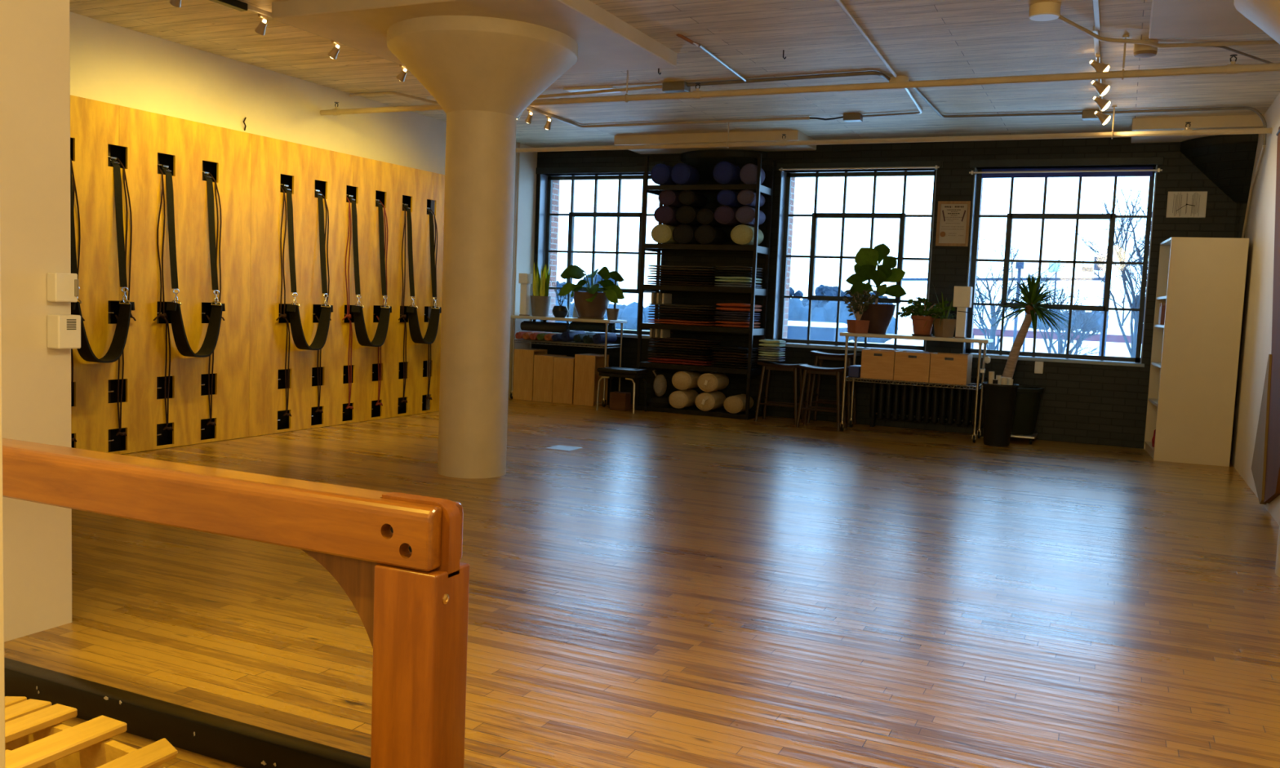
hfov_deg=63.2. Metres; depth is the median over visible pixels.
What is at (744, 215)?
bolster
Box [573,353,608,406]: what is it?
wooden box
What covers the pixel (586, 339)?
yoga mat
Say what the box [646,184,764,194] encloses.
shelf
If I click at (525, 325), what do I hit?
yoga mat
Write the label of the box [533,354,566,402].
wooden box
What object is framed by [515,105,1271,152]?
pipe
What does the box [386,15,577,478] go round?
column
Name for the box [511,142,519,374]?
conduit
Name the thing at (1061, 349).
bare tree
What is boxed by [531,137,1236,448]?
wall
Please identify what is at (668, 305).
folded blanket
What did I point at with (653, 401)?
pillow
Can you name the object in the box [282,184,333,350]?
sling
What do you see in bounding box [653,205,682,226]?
bolster
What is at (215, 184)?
rope
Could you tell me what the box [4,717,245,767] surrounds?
floor
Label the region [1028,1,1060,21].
ceiling light
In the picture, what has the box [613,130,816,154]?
panel
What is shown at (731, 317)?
folded blanket
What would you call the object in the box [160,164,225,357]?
sling
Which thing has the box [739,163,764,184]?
bolster
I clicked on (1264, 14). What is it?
column
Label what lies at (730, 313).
folded blanket
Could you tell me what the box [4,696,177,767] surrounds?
slatted bench
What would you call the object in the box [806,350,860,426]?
wooden stool
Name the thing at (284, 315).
rope
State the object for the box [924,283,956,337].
spider plant
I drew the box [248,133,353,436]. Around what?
plywood panel
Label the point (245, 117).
wall hook
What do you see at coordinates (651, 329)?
pad
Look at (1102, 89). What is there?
track light
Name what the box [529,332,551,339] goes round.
yoga mat
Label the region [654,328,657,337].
pad
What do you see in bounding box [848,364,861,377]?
storage box
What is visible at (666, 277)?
folded blanket
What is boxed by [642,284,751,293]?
shelf
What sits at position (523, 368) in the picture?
wooden box
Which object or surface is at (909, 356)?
pile
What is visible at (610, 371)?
stool
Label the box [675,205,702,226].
bolster
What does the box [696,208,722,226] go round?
bolster
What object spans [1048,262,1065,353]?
road sign
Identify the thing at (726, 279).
folded blanket
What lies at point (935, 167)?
curtain rod
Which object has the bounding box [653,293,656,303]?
pad
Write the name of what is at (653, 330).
pad
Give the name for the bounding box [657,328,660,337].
pad
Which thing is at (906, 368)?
wooden bin
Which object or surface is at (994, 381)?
paper roll
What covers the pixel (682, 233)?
bolster
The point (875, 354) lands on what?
pile
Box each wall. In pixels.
[0,0,71,641]
[69,11,537,436]
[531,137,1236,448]
[1229,93,1279,524]
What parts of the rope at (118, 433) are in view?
cord, cord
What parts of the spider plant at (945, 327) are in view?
pot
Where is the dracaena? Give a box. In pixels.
[983,272,1073,444]
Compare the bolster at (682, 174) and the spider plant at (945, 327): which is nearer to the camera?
the spider plant at (945, 327)
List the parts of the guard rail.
rail, post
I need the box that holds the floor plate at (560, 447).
[545,444,582,451]
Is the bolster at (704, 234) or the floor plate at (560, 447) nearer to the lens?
the floor plate at (560, 447)
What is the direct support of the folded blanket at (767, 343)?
on the folded blanket at (764, 348)
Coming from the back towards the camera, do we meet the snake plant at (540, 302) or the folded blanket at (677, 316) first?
the snake plant at (540, 302)
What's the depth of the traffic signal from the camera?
36.51 m
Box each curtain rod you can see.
[778,165,939,172]
[968,168,1162,174]
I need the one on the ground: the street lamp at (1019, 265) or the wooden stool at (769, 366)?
the street lamp at (1019, 265)
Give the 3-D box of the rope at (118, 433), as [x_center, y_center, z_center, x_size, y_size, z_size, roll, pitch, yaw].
[-3.622,-0.603,7.328,0.137,1.956,0.098,0,5,-27]
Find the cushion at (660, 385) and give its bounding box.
[652,369,666,396]
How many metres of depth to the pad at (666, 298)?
11.71 m
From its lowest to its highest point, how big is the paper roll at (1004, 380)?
0.625 m
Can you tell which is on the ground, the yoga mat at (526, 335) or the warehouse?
the warehouse
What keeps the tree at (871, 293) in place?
on the ground
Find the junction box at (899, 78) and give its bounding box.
[888,75,909,82]
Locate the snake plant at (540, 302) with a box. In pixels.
[529,263,551,316]
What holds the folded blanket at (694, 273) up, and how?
on the folded blanket at (666, 277)
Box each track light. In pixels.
[169,0,574,129]
[1089,0,1111,124]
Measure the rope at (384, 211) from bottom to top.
1.956 m
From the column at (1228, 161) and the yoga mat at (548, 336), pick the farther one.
the yoga mat at (548, 336)
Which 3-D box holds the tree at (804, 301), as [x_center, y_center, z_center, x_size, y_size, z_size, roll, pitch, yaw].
[20.916,-8.769,123.537,4.234,3.670,2.936,4,5,24]
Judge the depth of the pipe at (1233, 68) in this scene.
7.22 m
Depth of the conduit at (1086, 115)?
8.98 m
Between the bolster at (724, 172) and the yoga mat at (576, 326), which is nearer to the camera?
the bolster at (724, 172)
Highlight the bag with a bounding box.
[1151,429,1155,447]
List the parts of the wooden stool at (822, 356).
leg, leg, seat, leg, leg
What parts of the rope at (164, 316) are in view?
cord, cord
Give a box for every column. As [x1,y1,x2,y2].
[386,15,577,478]
[680,149,766,183]
[1180,133,1258,238]
[1233,0,1279,577]
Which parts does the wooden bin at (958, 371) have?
panel, panel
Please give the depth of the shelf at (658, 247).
11.49 m
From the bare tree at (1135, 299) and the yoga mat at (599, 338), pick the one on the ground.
the bare tree at (1135, 299)
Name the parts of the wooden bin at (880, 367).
panel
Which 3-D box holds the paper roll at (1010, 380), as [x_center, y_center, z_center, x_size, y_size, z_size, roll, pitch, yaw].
[3.492,0.257,9.890,0.067,0.611,0.044,5,5,30]
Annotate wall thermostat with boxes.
[47,314,80,349]
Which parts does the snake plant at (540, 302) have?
pot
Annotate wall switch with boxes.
[47,272,79,302]
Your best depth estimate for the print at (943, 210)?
10.77 m
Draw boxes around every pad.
[649,328,652,337]
[650,293,653,303]
[652,328,655,337]
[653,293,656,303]
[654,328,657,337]
[656,293,659,303]
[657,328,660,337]
[658,293,662,303]
[660,328,670,337]
[662,293,671,303]
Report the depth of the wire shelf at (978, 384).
10.26 m
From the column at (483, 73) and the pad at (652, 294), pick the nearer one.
the column at (483, 73)
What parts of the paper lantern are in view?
lamp shade, lamp shade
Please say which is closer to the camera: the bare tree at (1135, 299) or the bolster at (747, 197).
the bolster at (747, 197)
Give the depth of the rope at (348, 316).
9.45 m
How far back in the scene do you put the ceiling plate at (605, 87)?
8.94 m
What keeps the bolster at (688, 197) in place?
on the bolster at (686, 215)
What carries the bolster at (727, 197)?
on the bolster at (724, 215)
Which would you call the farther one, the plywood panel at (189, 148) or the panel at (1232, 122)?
the panel at (1232, 122)
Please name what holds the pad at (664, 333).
on the folded blanket
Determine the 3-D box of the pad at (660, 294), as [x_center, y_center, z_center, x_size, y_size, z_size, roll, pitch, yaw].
[0.273,-0.961,11.763,0.026,0.130,0.230,4,5,24]
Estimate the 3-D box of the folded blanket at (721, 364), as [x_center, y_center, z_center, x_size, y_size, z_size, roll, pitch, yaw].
[1.049,-0.214,11.491,0.400,0.057,0.431,4,5,24]
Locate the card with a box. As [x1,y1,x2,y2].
[573,304,578,317]
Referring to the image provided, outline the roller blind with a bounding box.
[982,166,1152,177]
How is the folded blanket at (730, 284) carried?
on the storage rack
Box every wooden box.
[512,348,546,400]
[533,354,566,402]
[552,356,574,404]
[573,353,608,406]
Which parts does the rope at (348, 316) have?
cord, cord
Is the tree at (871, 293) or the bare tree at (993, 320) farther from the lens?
the tree at (871, 293)
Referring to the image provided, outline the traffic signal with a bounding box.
[902,246,1113,355]
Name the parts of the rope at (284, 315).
cord, cord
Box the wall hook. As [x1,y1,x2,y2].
[243,117,246,130]
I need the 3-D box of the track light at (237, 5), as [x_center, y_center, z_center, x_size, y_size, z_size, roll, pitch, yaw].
[-1.748,-2.476,8.453,0.095,0.159,5.050,4,5,24]
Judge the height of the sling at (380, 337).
1.374 m
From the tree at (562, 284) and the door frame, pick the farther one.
the tree at (562, 284)
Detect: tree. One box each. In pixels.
[555,280,585,302]
[582,271,618,292]
[789,287,803,299]
[800,298,808,306]
[805,284,848,310]
[862,292,893,304]
[973,232,1071,350]
[1023,277,1111,355]
[1062,182,1152,357]
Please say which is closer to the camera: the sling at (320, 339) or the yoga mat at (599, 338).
the sling at (320, 339)
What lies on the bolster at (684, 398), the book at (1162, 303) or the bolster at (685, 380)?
the bolster at (685, 380)
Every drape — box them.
[1251,126,1279,504]
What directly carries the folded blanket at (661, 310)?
on the folded blanket at (677, 316)
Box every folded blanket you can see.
[647,265,722,271]
[647,275,724,282]
[647,280,722,287]
[647,346,716,354]
[647,356,717,365]
[648,270,724,276]
[648,303,721,310]
[648,308,717,315]
[648,313,718,320]
[648,319,719,325]
[648,351,716,359]
[711,361,758,368]
[713,315,759,320]
[714,271,763,276]
[714,282,762,288]
[715,266,763,271]
[715,276,762,283]
[715,302,762,311]
[715,311,760,315]
[715,320,760,328]
[757,355,785,361]
[758,346,785,351]
[758,351,785,356]
[759,339,786,346]
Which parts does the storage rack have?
post, rail, rail, rail, post, post, rail, rail, rail, rail, rail, rail, post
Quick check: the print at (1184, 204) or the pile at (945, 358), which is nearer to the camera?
the print at (1184, 204)
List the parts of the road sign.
post, panel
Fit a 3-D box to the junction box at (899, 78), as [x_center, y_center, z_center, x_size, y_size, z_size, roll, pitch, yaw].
[2.006,-2.340,8.061,0.160,0.062,0.160,4,5,24]
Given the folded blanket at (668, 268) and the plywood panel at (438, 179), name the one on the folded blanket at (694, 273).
the folded blanket at (668, 268)
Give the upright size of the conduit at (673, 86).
0.070 m
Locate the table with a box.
[510,315,626,407]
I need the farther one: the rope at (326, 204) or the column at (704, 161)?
the column at (704, 161)
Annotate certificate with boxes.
[935,200,971,246]
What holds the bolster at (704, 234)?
on the storage rack
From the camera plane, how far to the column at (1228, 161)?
9.54 m
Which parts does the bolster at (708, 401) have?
handle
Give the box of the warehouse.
[786,320,847,342]
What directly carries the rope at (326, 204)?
hanging from the plywood panel at (306, 169)
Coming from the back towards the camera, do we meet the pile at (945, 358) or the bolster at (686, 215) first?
the bolster at (686, 215)
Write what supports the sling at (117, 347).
hanging from the plywood panel at (94, 124)
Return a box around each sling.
[70,156,134,363]
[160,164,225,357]
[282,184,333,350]
[347,195,391,346]
[403,204,441,343]
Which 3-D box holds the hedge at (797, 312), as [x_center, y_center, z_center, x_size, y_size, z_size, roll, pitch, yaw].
[12.007,-4.301,71.390,11.188,3.359,2.253,4,5,20]
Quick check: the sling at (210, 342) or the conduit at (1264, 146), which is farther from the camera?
the conduit at (1264, 146)
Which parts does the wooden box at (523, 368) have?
panel, panel, panel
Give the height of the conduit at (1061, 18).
0.026 m
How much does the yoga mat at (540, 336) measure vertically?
0.087 m
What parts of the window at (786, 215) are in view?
sill, vent sash, head casing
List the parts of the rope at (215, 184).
cord, cord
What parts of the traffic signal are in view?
mast arm, sign plate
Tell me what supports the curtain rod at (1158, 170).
attached to the wall at (1104, 405)
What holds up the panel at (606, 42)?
attached to the ceiling
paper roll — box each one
[988,371,994,384]
[992,379,997,384]
[995,375,1001,384]
[1000,377,1007,385]
[1008,378,1013,385]
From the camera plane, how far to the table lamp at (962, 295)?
10.06 m
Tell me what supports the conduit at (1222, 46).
attached to the ceiling
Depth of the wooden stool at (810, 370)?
10.72 m
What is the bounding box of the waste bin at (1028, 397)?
[1010,385,1044,435]
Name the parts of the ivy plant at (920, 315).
pot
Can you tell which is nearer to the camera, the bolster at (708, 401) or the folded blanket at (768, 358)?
the folded blanket at (768, 358)
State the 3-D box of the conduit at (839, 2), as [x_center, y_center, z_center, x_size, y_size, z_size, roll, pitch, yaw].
[1.182,-2.228,6.109,0.026,0.026,3.922,4,5,23]
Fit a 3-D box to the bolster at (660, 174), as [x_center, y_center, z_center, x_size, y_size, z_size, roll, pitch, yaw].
[0.284,-2.335,11.667,0.232,0.232,0.340,4,5,24]
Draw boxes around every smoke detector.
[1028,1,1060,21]
[1133,40,1158,57]
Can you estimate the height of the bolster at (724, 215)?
0.198 m
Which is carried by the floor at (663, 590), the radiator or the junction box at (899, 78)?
the radiator
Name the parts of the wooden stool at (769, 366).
leg, leg, seat, leg, leg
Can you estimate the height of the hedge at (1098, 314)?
4.579 m
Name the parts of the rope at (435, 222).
cord, cord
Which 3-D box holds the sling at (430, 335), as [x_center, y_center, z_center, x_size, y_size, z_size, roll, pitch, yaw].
[-2.167,-1.086,10.355,0.207,1.364,0.462,4,5,24]
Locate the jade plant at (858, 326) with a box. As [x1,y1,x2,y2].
[842,289,879,333]
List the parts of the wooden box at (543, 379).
panel, panel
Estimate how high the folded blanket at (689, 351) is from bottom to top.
0.052 m
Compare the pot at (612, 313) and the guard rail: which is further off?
the pot at (612, 313)
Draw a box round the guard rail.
[2,438,469,767]
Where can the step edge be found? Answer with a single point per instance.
(242, 744)
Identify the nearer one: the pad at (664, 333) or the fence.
the pad at (664, 333)
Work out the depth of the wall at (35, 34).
3.56 m
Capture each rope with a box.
[71,159,84,442]
[115,157,136,435]
[153,164,173,431]
[206,172,224,425]
[275,184,291,417]
[315,191,331,413]
[342,195,353,409]
[375,200,388,405]
[398,205,407,403]
[425,208,437,399]
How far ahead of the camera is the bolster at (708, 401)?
11.46 m
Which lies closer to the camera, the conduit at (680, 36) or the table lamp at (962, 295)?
the conduit at (680, 36)
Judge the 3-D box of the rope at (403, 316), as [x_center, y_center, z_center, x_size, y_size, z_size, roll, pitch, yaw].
[-2.306,-0.781,10.177,0.111,1.957,0.144,1,5,-14]
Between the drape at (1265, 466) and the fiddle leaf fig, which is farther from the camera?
the fiddle leaf fig
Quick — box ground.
[570,300,1142,357]
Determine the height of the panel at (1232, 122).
0.120 m
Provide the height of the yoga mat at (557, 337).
0.087 m
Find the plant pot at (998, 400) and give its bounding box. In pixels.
[982,382,1018,446]
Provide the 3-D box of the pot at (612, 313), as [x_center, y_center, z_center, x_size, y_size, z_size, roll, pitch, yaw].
[-0.316,-0.810,12.072,0.156,0.130,0.156,4,5,24]
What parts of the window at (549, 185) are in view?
sill, head casing, vent sash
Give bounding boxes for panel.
[70,94,125,453]
[119,105,251,454]
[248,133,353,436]
[271,0,676,74]
[347,155,433,423]
[427,172,444,412]
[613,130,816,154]
[1130,114,1264,142]
[1148,0,1263,39]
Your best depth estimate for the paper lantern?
12.33 m
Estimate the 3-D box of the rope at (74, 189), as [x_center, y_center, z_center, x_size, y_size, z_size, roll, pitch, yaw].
[-3.789,-0.580,6.967,0.127,1.956,0.090,0,5,-27]
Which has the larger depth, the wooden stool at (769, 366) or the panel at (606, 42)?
the wooden stool at (769, 366)
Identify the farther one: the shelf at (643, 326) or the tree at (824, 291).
the tree at (824, 291)
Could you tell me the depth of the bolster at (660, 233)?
11.56 m
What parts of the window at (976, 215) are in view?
sill, vent sash, head casing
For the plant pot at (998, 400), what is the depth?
9.82 m
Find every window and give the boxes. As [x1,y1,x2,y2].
[532,165,663,338]
[773,160,942,351]
[960,156,1164,367]
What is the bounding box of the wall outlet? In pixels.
[1034,361,1044,373]
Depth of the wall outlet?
10.45 m
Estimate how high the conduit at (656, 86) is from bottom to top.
0.056 m
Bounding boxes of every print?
[942,209,965,221]
[1172,192,1199,216]
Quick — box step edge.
[4,657,370,767]
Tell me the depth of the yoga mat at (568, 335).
12.11 m
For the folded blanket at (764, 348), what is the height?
0.047 m
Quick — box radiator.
[869,377,988,436]
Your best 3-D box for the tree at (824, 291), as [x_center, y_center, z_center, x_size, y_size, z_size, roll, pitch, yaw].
[19.286,-7.977,107.245,4.262,4.597,3.306,4,5,24]
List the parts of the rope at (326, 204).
cord, cord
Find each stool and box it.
[595,366,648,413]
[754,360,808,425]
[795,364,848,431]
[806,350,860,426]
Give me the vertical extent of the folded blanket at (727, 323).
0.070 m
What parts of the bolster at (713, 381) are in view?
handle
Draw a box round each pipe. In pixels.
[320,35,1279,115]
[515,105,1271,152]
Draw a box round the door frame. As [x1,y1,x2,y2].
[0,233,5,767]
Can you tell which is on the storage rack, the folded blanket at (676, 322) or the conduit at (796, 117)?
the folded blanket at (676, 322)
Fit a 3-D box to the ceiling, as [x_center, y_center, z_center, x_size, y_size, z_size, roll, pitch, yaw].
[-0.619,-2.311,4.773,8.600,0.200,14.800,4,5,24]
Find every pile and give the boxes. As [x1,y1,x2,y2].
[874,353,882,355]
[906,351,929,358]
[944,357,953,360]
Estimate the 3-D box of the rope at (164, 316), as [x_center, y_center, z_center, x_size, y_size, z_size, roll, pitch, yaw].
[-3.487,-0.621,7.616,0.115,1.957,0.149,1,5,-14]
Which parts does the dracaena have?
crown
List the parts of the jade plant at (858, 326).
pot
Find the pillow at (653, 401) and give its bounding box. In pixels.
[646,395,670,407]
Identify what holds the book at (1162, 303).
on the bookshelf at (1201, 282)
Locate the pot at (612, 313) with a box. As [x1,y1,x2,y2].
[606,308,619,319]
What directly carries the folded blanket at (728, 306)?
on the folded blanket at (730, 313)
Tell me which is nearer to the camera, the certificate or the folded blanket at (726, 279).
the certificate
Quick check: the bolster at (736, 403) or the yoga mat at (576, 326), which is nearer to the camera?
the bolster at (736, 403)
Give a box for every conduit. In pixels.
[349,84,662,104]
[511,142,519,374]
[574,116,809,128]
[662,71,890,93]
[675,34,746,81]
[809,88,922,122]
[835,0,897,77]
[908,80,1266,145]
[1057,15,1278,48]
[1211,45,1274,63]
[1241,145,1266,238]
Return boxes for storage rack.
[635,153,774,419]
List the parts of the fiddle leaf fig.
stem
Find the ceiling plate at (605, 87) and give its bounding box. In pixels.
[563,85,622,94]
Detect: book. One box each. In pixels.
[1159,302,1165,324]
[1160,305,1165,324]
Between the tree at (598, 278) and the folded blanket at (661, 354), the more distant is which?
the tree at (598, 278)
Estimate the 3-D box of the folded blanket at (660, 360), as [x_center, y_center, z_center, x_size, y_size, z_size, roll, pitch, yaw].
[0.490,-0.260,11.746,0.700,0.062,0.432,4,5,24]
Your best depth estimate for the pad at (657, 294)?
11.68 m
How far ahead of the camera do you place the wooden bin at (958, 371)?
10.12 m
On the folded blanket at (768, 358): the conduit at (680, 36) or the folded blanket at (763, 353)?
the folded blanket at (763, 353)
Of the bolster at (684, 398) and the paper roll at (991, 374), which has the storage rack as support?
the bolster at (684, 398)
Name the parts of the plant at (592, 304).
pot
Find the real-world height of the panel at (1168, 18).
0.120 m
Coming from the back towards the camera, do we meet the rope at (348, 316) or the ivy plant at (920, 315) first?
the ivy plant at (920, 315)
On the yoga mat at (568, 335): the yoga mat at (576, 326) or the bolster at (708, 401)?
the yoga mat at (576, 326)
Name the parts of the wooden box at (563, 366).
panel, panel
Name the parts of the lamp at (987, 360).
lamp shade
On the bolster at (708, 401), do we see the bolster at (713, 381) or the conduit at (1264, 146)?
the bolster at (713, 381)
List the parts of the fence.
post, post, rail panel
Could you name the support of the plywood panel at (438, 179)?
on the floor at (663, 590)
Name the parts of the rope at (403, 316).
cord, cord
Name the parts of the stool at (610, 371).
leg, leg, seat, seat frame, leg, leg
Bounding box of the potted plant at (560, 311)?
[551,278,572,317]
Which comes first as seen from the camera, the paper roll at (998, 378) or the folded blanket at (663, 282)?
the paper roll at (998, 378)
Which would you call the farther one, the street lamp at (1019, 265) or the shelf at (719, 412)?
the street lamp at (1019, 265)
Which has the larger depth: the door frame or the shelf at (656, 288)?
the shelf at (656, 288)
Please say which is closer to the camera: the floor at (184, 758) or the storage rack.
the floor at (184, 758)
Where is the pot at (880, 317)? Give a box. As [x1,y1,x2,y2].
[858,303,896,333]
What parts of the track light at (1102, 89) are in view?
rail, rail, bulb, bulb, bulb, bulb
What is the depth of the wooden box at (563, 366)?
12.15 m
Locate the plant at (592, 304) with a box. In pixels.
[558,265,624,319]
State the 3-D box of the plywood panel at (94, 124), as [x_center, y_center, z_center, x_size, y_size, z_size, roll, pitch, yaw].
[-3.939,-0.688,6.861,0.165,2.440,1.406,4,5,24]
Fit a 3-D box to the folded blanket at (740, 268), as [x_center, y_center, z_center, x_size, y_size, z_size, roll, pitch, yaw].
[1.091,-1.264,11.406,0.410,0.052,0.432,4,5,24]
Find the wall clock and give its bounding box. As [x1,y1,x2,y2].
[1165,191,1207,217]
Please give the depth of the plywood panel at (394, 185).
10.04 m
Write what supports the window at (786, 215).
in the wall at (1104, 405)
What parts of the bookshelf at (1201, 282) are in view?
shelf, shelf, shelf, panel, shelf, shelf, panel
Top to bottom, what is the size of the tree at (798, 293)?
4.256 m
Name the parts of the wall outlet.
plate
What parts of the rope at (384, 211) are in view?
cord, cord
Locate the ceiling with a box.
[69,0,1279,147]
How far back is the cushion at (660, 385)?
11.71 m
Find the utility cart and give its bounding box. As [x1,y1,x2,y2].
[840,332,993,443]
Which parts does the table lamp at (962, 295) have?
lamp shade, lamp shade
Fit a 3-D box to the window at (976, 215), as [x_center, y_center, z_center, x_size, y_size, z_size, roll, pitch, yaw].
[4.227,-1.236,10.542,1.780,2.013,0.460,4,5,24]
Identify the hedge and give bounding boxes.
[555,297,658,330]
[787,297,895,342]
[1024,309,1109,332]
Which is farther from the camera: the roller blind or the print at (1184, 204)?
the roller blind
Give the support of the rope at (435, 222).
hanging from the plywood panel at (438, 179)
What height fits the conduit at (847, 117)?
0.060 m
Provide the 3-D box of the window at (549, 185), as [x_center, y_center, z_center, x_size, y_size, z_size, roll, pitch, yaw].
[-0.419,-1.598,12.660,1.775,2.013,0.460,4,5,24]
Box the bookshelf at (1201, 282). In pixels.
[1143,236,1248,466]
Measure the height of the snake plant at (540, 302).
0.656 m
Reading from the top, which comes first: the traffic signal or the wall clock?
the wall clock
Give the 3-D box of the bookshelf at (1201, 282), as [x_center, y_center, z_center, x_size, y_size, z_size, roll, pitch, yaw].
[5.060,-0.310,9.517,0.600,1.985,0.840,4,5,20]
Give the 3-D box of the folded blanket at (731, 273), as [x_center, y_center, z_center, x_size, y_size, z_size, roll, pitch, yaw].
[1.084,-1.208,11.413,0.410,0.056,0.430,4,5,24]
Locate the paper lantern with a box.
[518,273,532,315]
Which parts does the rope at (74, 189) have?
cord, cord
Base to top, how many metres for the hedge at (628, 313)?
2.774 m
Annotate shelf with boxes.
[514,338,621,348]
[637,404,755,419]
[639,361,759,374]
[640,323,754,333]
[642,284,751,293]
[644,243,753,253]
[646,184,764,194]
[845,376,982,390]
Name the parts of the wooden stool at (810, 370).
leg, leg, seat, leg, leg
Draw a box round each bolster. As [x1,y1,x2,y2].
[650,164,676,185]
[651,224,679,244]
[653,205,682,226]
[657,190,686,208]
[668,389,698,408]
[671,163,699,185]
[671,370,701,390]
[672,224,701,244]
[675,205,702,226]
[678,190,707,208]
[694,225,726,244]
[695,391,725,411]
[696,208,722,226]
[697,372,728,391]
[712,161,741,184]
[714,205,742,226]
[716,189,743,208]
[723,394,753,413]
[730,224,764,245]
[735,206,765,226]
[737,189,764,208]
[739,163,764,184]
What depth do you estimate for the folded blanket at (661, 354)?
11.58 m
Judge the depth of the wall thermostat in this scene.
3.60 m
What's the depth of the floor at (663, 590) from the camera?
4.35 m
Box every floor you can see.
[4,398,1279,767]
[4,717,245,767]
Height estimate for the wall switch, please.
0.100 m
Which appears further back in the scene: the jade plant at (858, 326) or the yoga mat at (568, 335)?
the yoga mat at (568, 335)
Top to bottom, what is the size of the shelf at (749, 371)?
0.055 m
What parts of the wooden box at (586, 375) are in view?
panel, panel, panel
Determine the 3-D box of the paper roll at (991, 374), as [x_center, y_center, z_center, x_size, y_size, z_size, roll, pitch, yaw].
[3.351,0.216,9.945,0.075,0.671,0.051,3,5,13]
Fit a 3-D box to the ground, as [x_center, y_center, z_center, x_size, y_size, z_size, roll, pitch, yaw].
[37.414,-22.044,319.952,600.000,0.400,586.000,4,5,24]
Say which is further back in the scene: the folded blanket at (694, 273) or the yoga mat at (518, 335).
the yoga mat at (518, 335)
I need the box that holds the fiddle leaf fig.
[845,243,906,333]
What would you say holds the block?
on the floor at (663, 590)
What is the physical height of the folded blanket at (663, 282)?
0.051 m
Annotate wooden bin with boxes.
[860,348,901,380]
[893,350,933,382]
[928,352,973,385]
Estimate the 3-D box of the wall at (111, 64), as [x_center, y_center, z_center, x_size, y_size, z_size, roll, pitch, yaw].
[-3.301,-1.072,8.816,0.200,3.140,9.150,4,5,24]
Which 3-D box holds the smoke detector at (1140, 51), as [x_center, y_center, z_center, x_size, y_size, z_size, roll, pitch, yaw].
[3.282,-2.169,6.756,0.140,0.088,0.140,4,5,24]
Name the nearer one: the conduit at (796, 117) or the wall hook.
the wall hook
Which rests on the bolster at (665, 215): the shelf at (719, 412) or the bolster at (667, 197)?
the bolster at (667, 197)
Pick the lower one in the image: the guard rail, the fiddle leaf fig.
the guard rail
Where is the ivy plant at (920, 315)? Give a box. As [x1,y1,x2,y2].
[897,297,955,336]
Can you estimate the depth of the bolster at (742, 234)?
11.17 m
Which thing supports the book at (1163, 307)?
on the bookshelf at (1201, 282)
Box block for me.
[608,391,631,411]
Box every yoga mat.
[515,331,537,338]
[520,320,569,332]
[522,331,544,339]
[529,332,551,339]
[537,332,558,340]
[544,333,561,340]
[551,333,562,341]
[560,330,586,341]
[568,321,614,332]
[573,333,595,342]
[582,334,594,342]
[591,333,617,343]
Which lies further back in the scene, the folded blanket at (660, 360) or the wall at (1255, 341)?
the folded blanket at (660, 360)
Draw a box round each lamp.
[952,286,982,338]
[980,356,990,373]
[1012,262,1024,345]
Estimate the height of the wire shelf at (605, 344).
0.038 m
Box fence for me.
[972,328,1130,354]
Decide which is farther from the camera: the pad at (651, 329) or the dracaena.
the pad at (651, 329)

